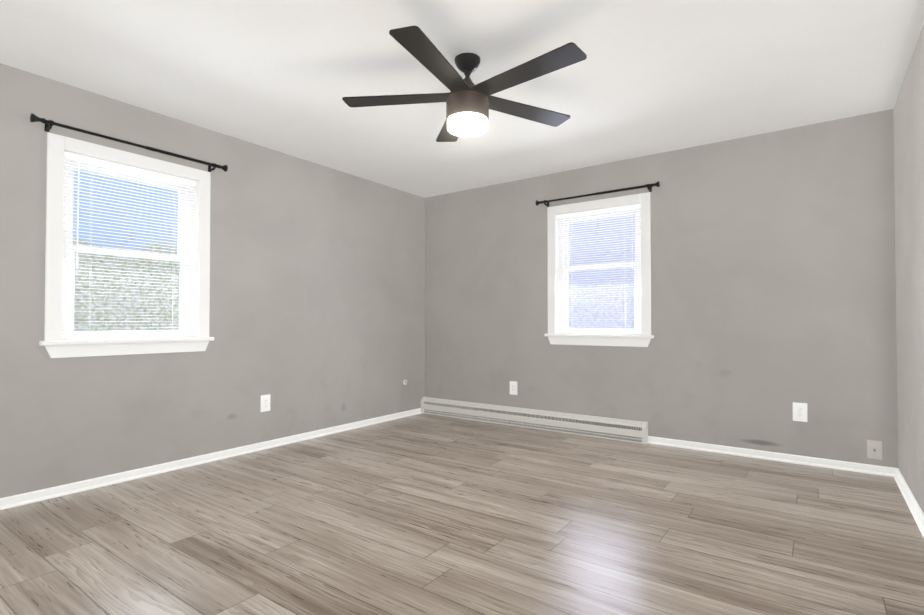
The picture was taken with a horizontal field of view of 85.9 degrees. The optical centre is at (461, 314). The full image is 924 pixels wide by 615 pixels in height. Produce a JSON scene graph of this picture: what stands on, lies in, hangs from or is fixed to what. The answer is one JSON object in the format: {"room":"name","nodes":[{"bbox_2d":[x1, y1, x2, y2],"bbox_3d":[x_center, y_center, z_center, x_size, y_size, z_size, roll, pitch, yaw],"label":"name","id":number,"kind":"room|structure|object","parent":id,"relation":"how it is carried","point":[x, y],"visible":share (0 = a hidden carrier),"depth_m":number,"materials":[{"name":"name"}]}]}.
{"room":"empty bedroom","nodes":[
{"label":"empty bedroom","id":0,"kind":"room"},
{"bbox_2d":[0,63,424,497],"bbox_3d":[-1.839,-0.144,3.814,0.160,2.440,4.950,-1,-1,36],"label":"wall","id":1,"kind":"structure","parent":0,"point":[317,292],"depth_m":3.77,"materials":[{"name":"grey paint"}]},
{"bbox_2d":[39,132,213,357],"bbox_3d":[-2.181,-0.396,3.293,0.206,1.311,0.994,-1,-1,36],"label":"window","id":2,"kind":"structure","parent":1,"relation":"in","point":[67,157],"depth_m":3.21,"materials":[{"name":"white paint"}]},
{"bbox_2d":[30,113,227,171],"bbox_3d":[-2.100,-1.090,3.246,0.094,0.062,1.130,-1,-1,36],"label":"curtain rod","id":3,"kind":"object","parent":1,"relation":"attached to","point":[35,118],"visible":1,"depth_m":3.13,"materials":[{"name":"black metal"}]},
{"bbox_2d":[0,408,421,509],"bbox_3d":[-1.763,1.047,3.741,0.027,0.057,4.630,-1,-1,36],"label":"baseboard","id":4,"kind":"structure","parent":1,"relation":"attached to","point":[46,494],"depth_m":3.43,"materials":[{"name":"white paint"}]},
{"bbox_2d":[260,394,269,411],"bbox_3d":[-1.586,0.714,4.008,0.010,0.134,0.088,-1,-1,36],"label":"electrical outlet","id":5,"kind":"object","parent":1,"relation":"attached to","point":[265,403],"visible":1,"depth_m":4.00,"materials":[{"name":"white plastic"}]},
{"bbox_2d":[0,413,923,614],"bbox_3d":[-0.123,1.117,2.567,4.380,0.120,4.950,-1,-1,36],"label":"floor","id":6,"kind":"structure","parent":0,"point":[424,514],"depth_m":2.38,"materials":[{"name":"laminate"}]},
{"bbox_2d":[421,397,647,443],"bbox_3d":[0.556,1.005,4.882,2.452,0.177,0.071,-1,-1,36],"label":"heater","id":7,"kind":"object","parent":6,"relation":"on","point":[610,428],"visible":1,"depth_m":4.70,"materials":[{"name":"grey metal"}]},
{"bbox_2d":[0,0,923,197],"bbox_3d":[-0.123,-1.443,2.607,4.380,0.120,4.950,-1,-1,36],"label":"ceiling","id":8,"kind":"structure","parent":0,"point":[647,77],"depth_m":2.78,"materials":[{"name":"white paint"}]},
{"bbox_2d":[342,26,586,141],"bbox_3d":[0.044,-1.186,2.652,1.302,0.392,1.318,-1,-1,36],"label":"ceiling fan","id":9,"kind":"object","parent":8,"relation":"hanging from","point":[469,102],"visible":1,"depth_m":2.58,"materials":[{"name":"black"}]},
{"bbox_2d":[424,109,897,467],"bbox_3d":[1.270,-0.132,4.534,4.060,2.440,0.160,-1,-1,36],"label":"wall","id":10,"kind":"structure","parent":0,"point":[773,281],"depth_m":3.90,"materials":[{"name":"grey paint"}]},
{"bbox_2d":[510,381,516,394],"bbox_3d":[0.513,0.732,4.958,0.088,0.134,0.010,-1,-1,36],"label":"electrical outlet","id":11,"kind":"object","parent":10,"relation":"attached to","point":[513,387],"visible":1,"depth_m":4.95,"materials":[{"name":"white plastic"}]},
{"bbox_2d":[536,181,659,206],"bbox_3d":[1.187,-1.071,4.452,1.130,0.062,0.094,-1,-1,36],"label":"curtain rod","id":12,"kind":"object","parent":10,"relation":"attached to","point":[650,186],"visible":1,"depth_m":4.36,"materials":[{"name":"black metal"}]},
{"bbox_2d":[544,192,653,346],"bbox_3d":[1.245,-0.377,4.523,0.994,1.311,0.206,-1,-1,36],"label":"window","id":13,"kind":"structure","parent":10,"relation":"in","point":[560,218],"depth_m":4.49,"materials":[{"name":"white paint"}]},
{"bbox_2d":[648,436,896,476],"bbox_3d":[2.218,1.046,3.723,1.596,0.057,0.027,-1,-1,36],"label":"baseboard","id":14,"kind":"structure","parent":10,"relation":"attached to","point":[830,463],"depth_m":3.64,"materials":[{"name":"white paint"}]},
{"bbox_2d":[793,402,806,421],"bbox_3d":[2.438,0.703,3.581,0.088,0.134,0.010,-1,-1,36],"label":"electrical outlet","id":15,"kind":"object","parent":10,"relation":"attached to","point":[799,411],"visible":1,"depth_m":3.58,"materials":[{"name":"white plastic"}]},
{"bbox_2d":[867,440,881,459],"bbox_3d":[2.772,0.909,3.334,0.080,0.124,0.017,-1,-1,36],"label":"outlet","id":16,"kind":"object","parent":10,"relation":"attached to","point":[874,449],"visible":1,"depth_m":3.34,"materials":[{"name":"grey plastic"}]},
{"bbox_2d":[893,25,923,512],"bbox_3d":[1.593,-0.182,1.359,0.160,2.440,4.950,-1,-1,36],"label":"wall","id":17,"kind":"structure","parent":0,"point":[908,112],"depth_m":2.76,"materials":[{"name":"grey paint"}]},
{"bbox_2d":[894,468,923,537],"bbox_3d":[1.517,1.010,1.395,0.027,0.057,4.630,-1,-1,36],"label":"baseboard","id":18,"kind":"structure","parent":17,"relation":"attached to","point":[913,504],"depth_m":2.73,"materials":[{"name":"white paint"}]},
{"label":"outside","id":19,"kind":"structure","parent":0,"visible":0},
{"bbox_2d":[568,215,634,328],"bbox_3d":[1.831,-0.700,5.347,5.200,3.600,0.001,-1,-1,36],"label":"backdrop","id":20,"kind":"structure","parent":19,"point":[587,318],"depth_m":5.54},
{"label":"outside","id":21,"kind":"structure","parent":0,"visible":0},
{"bbox_2d":[73,169,179,330],"bbox_3d":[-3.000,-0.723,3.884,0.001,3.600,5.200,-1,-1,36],"label":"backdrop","id":22,"kind":"structure","parent":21,"point":[136,303],"depth_m":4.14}
]}

